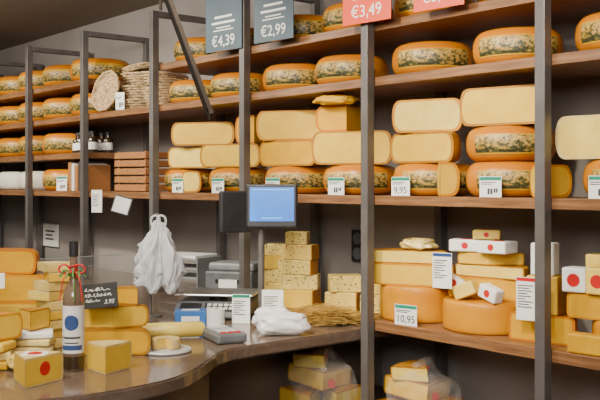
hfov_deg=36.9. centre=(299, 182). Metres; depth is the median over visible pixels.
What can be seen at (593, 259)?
cheese block
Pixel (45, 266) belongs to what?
cheese slice
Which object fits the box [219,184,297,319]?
display
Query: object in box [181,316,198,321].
print
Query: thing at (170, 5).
metal beam
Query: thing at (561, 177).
cheese wedge
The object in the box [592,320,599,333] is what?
cheese
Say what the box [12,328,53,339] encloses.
cheese
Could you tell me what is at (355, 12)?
price sign
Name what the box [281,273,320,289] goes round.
chunk
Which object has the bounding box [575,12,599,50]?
cheese
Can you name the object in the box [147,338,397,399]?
counter
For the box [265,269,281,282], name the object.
chunk
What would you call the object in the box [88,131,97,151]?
bottle
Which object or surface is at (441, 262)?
price card
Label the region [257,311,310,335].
plastic bag
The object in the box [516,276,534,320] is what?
price card
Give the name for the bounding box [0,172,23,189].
cheese
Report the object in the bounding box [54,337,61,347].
cheese slice
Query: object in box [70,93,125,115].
cheese
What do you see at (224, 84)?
cheese
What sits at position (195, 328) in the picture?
log
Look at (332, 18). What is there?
cheese
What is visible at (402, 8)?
cheese
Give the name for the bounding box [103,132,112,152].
bottle
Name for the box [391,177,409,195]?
price card
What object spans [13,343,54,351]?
cheese
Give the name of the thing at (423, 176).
cheese
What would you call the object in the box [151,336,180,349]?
cheese
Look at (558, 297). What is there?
cheese block
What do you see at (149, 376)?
countertop
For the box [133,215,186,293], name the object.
bag
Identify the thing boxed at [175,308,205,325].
glove box
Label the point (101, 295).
card
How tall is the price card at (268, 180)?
0.072 m
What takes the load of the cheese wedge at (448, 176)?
on the shelving unit at (477, 18)
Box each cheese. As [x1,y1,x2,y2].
[0,76,20,94]
[0,106,20,124]
[0,138,21,156]
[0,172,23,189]
[0,340,15,352]
[0,349,13,360]
[0,361,8,369]
[6,350,35,369]
[11,336,55,346]
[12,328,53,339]
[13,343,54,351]
[18,71,44,90]
[18,102,44,121]
[18,136,46,155]
[19,171,45,189]
[42,65,72,85]
[42,98,73,118]
[42,133,98,154]
[42,169,67,190]
[70,58,128,80]
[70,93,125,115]
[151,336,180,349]
[164,169,212,191]
[169,80,212,102]
[174,37,215,60]
[209,168,268,190]
[210,72,265,97]
[216,28,270,52]
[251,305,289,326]
[262,63,317,90]
[265,166,327,193]
[271,14,323,41]
[279,347,360,399]
[315,54,388,83]
[322,3,395,31]
[323,165,394,194]
[377,358,462,399]
[380,284,448,322]
[392,41,473,73]
[393,163,469,195]
[394,0,475,17]
[400,237,438,250]
[442,295,515,334]
[466,125,555,161]
[466,161,551,196]
[473,27,563,63]
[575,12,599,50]
[583,159,599,193]
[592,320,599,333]
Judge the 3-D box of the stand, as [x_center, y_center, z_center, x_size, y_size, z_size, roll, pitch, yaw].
[-0.642,0.351,3.877,0.105,0.446,0.113,0,0,0]
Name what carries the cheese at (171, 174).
on the shelving unit at (477, 18)
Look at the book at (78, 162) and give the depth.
5.58 m
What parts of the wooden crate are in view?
corner post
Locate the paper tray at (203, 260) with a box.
[161,252,220,287]
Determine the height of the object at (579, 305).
0.083 m
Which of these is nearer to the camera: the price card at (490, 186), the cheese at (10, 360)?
the cheese at (10, 360)
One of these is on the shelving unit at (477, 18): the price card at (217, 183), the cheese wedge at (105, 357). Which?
the price card at (217, 183)
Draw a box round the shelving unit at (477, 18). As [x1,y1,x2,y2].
[0,0,599,399]
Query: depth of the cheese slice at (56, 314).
3.12 m
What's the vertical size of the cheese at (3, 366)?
0.026 m
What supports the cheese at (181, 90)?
on the shelving unit at (477, 18)
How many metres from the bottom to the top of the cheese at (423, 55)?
0.125 m
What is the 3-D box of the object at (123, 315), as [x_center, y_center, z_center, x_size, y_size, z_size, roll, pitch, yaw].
[-0.640,0.451,3.073,0.242,0.075,0.126,0,0,-12]
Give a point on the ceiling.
(21, 21)
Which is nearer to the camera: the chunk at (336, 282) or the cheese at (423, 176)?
the cheese at (423, 176)
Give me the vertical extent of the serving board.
0.009 m
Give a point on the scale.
(206, 298)
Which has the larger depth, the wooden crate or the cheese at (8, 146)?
the cheese at (8, 146)
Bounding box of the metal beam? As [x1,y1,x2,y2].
[159,0,213,120]
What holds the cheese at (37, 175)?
on the shelving unit at (477, 18)
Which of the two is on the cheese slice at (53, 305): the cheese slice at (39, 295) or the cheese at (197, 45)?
the cheese slice at (39, 295)
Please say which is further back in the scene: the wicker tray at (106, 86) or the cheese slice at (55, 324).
the wicker tray at (106, 86)
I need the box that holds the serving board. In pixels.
[146,345,191,355]
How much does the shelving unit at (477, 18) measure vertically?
2.410 m
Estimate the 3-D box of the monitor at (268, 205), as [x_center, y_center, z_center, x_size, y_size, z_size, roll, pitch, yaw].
[-0.117,0.097,3.783,0.215,0.185,0.028,0,-4,2]
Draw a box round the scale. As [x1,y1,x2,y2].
[173,287,257,317]
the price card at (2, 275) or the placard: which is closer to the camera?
the price card at (2, 275)
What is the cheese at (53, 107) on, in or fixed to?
on the shelving unit at (477, 18)
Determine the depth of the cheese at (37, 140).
6.12 m
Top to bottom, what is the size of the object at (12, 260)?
0.090 m
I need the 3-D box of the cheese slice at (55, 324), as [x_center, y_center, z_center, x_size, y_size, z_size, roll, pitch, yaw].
[-0.858,0.492,3.179,0.110,0.031,0.111,0,0,-39]
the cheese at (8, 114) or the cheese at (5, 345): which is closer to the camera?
the cheese at (5, 345)
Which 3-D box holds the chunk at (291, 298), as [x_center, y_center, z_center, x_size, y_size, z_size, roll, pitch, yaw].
[-0.001,0.513,4.029,0.162,0.080,0.132,0,0,19]
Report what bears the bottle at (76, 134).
on the shelving unit at (477, 18)
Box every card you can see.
[0,273,4,288]
[57,177,66,190]
[81,282,118,308]
[92,190,101,211]
[116,92,124,109]
[172,179,182,192]
[212,178,223,192]
[232,294,249,323]
[262,290,282,306]
[266,178,279,183]
[328,177,343,194]
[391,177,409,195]
[395,304,416,326]
[432,252,451,288]
[480,176,501,196]
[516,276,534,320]
[588,176,599,198]
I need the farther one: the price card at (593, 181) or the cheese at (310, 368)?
the cheese at (310, 368)
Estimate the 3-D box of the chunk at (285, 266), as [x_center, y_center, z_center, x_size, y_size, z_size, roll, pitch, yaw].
[-0.007,0.373,4.029,0.152,0.064,0.112,0,0,20]
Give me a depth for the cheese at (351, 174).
3.72 m
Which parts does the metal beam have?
rod, panel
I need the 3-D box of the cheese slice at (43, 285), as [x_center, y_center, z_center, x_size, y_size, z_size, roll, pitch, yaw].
[-0.867,0.360,3.183,0.110,0.031,0.111,0,0,-44]
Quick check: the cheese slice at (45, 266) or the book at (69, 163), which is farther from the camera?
the book at (69, 163)
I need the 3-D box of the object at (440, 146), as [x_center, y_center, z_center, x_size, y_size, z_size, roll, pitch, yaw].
[0.516,-0.135,3.484,0.153,0.116,0.304,0,0,-44]
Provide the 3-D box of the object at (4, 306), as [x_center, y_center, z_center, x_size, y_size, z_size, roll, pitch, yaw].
[-1.098,0.509,3.429,0.330,0.130,0.166,0,0,2]
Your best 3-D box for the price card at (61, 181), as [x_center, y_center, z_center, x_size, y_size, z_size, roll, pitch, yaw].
[-1.509,0.004,5.701,0.090,0.090,0.004,0,0,30]
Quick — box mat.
[287,301,383,326]
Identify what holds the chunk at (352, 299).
on the mat
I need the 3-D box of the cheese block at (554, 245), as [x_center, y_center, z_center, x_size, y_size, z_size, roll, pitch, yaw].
[0.832,0.257,3.057,0.080,0.110,0.071,0,0,32]
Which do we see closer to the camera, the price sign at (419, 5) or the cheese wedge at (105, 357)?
the cheese wedge at (105, 357)
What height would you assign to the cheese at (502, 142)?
0.125 m
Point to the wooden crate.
(139, 159)
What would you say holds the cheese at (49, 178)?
on the shelving unit at (477, 18)
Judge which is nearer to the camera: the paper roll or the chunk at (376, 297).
the paper roll
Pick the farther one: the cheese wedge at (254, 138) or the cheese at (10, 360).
the cheese wedge at (254, 138)
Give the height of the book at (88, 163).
0.172 m
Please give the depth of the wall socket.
4.23 m
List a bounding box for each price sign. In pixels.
[206,0,241,53]
[254,0,293,43]
[343,0,390,26]
[414,0,464,12]
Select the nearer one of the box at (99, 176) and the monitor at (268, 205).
the monitor at (268, 205)
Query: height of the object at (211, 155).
0.115 m
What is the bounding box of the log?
[143,321,209,338]
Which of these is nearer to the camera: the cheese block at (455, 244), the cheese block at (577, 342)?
the cheese block at (577, 342)
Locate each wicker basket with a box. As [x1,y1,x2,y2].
[120,72,165,84]
[120,85,146,98]
[125,98,146,108]
[140,71,188,86]
[141,86,171,105]
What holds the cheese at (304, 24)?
on the shelving unit at (477, 18)
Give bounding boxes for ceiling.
[0,0,164,50]
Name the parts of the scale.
weighing plate, plate stem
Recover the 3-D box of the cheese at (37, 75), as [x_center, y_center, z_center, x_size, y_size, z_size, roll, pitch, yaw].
[-1.776,-0.700,6.299,0.380,0.138,0.381,0,0,19]
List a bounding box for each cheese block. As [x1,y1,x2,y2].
[449,238,484,251]
[452,273,465,286]
[452,280,478,299]
[473,229,500,239]
[477,240,517,254]
[478,283,503,303]
[527,274,567,315]
[531,242,558,275]
[562,266,587,292]
[567,331,599,356]
[586,253,599,266]
[586,266,599,294]
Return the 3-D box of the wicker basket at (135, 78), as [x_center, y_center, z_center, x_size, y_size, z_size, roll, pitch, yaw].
[-0.933,-0.610,5.361,0.270,0.072,0.277,0,0,1]
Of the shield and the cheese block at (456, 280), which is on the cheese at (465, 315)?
the cheese block at (456, 280)
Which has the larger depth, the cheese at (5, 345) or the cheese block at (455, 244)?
the cheese block at (455, 244)
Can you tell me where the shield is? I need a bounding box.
[40,254,124,259]
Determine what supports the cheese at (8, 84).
on the shelving unit at (477, 18)
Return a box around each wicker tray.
[92,70,119,111]
[122,62,162,74]
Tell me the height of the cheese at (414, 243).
0.048 m
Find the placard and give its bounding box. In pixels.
[110,194,132,215]
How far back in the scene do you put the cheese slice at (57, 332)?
3.15 m
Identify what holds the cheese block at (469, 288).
on the cheese at (465, 315)
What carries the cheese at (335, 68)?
on the shelving unit at (477, 18)
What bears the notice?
attached to the wall
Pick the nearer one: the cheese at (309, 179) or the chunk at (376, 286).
the chunk at (376, 286)
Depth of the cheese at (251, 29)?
4.34 m
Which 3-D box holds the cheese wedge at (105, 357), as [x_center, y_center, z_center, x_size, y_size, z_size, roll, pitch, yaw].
[-0.602,0.531,2.771,0.115,0.085,0.121,0,0,29]
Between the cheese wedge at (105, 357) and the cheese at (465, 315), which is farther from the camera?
the cheese at (465, 315)
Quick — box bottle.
[58,241,85,371]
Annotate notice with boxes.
[43,223,58,246]
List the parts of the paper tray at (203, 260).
panel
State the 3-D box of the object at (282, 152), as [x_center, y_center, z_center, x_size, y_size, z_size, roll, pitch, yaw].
[-0.012,-0.135,4.129,0.320,0.116,0.161,0,0,36]
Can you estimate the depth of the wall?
4.32 m
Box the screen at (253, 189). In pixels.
[253,189,288,218]
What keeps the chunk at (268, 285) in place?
on the countertop at (149, 376)
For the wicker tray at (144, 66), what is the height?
0.070 m
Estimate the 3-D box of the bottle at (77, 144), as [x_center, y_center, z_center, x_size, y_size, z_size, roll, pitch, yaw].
[-1.375,-0.252,5.644,0.065,0.132,0.065,0,0,-20]
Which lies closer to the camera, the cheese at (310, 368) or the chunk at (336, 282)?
the cheese at (310, 368)
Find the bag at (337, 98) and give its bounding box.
[312,93,358,105]
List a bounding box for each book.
[68,162,77,190]
[72,163,77,190]
[75,165,77,190]
[78,162,103,190]
[88,163,106,164]
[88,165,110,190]
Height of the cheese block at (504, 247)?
0.046 m
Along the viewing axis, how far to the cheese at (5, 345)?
2.78 m
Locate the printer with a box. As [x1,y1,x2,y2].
[205,260,257,295]
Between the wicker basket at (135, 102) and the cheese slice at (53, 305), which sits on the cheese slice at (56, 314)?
the cheese slice at (53, 305)
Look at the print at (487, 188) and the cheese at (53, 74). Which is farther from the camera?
the cheese at (53, 74)
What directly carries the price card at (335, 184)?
on the shelving unit at (477, 18)
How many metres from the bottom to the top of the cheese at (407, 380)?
0.262 m
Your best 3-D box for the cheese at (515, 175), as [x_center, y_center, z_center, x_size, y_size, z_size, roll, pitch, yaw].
[0.763,-0.013,3.253,0.320,0.125,0.321,0,0,4]
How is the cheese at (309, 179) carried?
on the shelving unit at (477, 18)
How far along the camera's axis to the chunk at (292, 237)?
3.99 m
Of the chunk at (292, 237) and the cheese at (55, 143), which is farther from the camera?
the cheese at (55, 143)
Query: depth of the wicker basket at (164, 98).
4.97 m
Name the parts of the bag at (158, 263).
handle, handle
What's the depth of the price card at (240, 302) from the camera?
3.67 m
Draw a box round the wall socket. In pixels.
[351,230,360,261]
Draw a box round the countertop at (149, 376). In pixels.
[0,259,396,399]
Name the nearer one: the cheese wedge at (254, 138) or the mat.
the mat
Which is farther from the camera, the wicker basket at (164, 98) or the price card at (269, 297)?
the wicker basket at (164, 98)
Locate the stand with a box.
[149,213,161,317]
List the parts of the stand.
foot plate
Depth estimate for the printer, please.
4.53 m
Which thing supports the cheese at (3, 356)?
on the cheese at (3, 366)
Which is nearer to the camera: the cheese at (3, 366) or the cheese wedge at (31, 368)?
the cheese wedge at (31, 368)
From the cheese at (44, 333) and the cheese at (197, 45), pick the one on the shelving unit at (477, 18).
the cheese at (197, 45)
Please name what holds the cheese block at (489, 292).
on the cheese at (465, 315)
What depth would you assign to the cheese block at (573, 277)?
2.93 m
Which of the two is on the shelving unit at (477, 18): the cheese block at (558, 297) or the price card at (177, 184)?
the price card at (177, 184)
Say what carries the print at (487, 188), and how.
attached to the price card at (490, 186)
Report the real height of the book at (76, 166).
0.162 m
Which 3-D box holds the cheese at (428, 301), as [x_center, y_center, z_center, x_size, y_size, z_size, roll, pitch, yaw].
[0.485,0.470,3.608,0.330,0.138,0.330,0,0,9]
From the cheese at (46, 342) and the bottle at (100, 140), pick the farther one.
the bottle at (100, 140)
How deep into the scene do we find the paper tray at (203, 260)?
4.81 m
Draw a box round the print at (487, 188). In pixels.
[487,188,497,193]
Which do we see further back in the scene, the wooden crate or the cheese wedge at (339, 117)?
the wooden crate
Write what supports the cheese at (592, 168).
on the shelving unit at (477, 18)
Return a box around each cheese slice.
[28,290,64,301]
[33,280,68,291]
[36,299,62,310]
[37,261,69,272]
[44,271,78,281]
[47,319,61,329]
[50,310,61,320]
[53,329,61,337]
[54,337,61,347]
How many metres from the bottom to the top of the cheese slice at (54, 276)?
0.031 m
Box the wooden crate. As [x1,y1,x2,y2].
[115,151,173,191]
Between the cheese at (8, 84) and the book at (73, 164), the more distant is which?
the cheese at (8, 84)
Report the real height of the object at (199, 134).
0.120 m
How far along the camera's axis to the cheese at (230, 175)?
4.39 m
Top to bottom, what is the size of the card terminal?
0.040 m
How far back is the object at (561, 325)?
3.01 m
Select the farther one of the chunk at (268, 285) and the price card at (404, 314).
the chunk at (268, 285)
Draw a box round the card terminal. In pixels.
[202,325,246,343]
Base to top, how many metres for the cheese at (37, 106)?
0.138 m
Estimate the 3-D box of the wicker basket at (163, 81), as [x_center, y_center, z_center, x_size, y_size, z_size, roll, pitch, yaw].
[-0.762,-0.574,5.057,0.269,0.092,0.277,0,0,-12]
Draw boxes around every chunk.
[265,243,285,255]
[265,256,281,268]
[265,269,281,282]
[265,282,280,289]
[278,259,317,274]
[279,288,320,307]
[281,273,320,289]
[282,244,318,259]
[286,231,309,244]
[325,291,360,310]
[328,274,360,291]
[360,295,379,312]
[374,284,380,294]
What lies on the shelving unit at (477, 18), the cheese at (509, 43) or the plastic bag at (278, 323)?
the cheese at (509, 43)
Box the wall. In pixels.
[0,0,599,399]
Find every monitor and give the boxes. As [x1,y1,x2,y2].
[219,191,251,232]
[246,184,297,227]
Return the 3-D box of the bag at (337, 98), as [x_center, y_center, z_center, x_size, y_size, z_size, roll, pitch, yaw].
[0.148,-0.355,3.788,0.203,0.052,0.091,0,0,20]
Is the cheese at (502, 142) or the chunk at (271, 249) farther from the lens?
the chunk at (271, 249)
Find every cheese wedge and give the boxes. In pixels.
[0,312,22,340]
[14,351,62,388]
[19,307,50,330]
[87,340,131,374]
[117,285,137,304]
[235,115,262,143]
[316,105,360,131]
[437,162,459,195]
[530,165,571,197]
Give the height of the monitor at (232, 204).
0.180 m
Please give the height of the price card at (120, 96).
0.100 m
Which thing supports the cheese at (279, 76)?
on the shelving unit at (477, 18)
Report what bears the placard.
attached to the shelving unit at (477, 18)
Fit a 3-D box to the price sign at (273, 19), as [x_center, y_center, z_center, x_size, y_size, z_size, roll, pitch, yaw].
[-0.116,-0.763,3.917,0.006,0.290,0.250,0,0,-45]
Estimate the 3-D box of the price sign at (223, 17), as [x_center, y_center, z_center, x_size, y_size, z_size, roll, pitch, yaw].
[-0.358,-0.763,4.207,0.006,0.290,0.260,0,0,-45]
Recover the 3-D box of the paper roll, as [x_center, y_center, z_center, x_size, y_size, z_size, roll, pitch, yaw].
[-0.328,0.531,3.497,0.070,0.086,0.070,0,0,-40]
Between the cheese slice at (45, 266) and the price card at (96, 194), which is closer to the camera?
the cheese slice at (45, 266)
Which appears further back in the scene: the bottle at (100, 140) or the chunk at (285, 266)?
the bottle at (100, 140)
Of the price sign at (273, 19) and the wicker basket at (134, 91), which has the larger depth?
the wicker basket at (134, 91)
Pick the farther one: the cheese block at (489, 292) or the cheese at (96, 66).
the cheese at (96, 66)
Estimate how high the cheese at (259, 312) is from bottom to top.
0.088 m
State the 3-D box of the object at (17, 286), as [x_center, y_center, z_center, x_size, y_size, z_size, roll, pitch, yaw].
[-1.106,0.393,3.426,0.320,0.100,0.161,0,0,-4]
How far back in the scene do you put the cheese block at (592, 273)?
2.88 m
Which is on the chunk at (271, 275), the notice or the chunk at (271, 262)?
the chunk at (271, 262)
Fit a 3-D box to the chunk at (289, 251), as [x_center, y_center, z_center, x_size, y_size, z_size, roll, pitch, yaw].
[0.003,0.307,4.029,0.142,0.066,0.102,0,0,21]
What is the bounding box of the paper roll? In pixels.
[207,308,224,326]
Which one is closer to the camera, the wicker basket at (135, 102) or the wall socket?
the wall socket

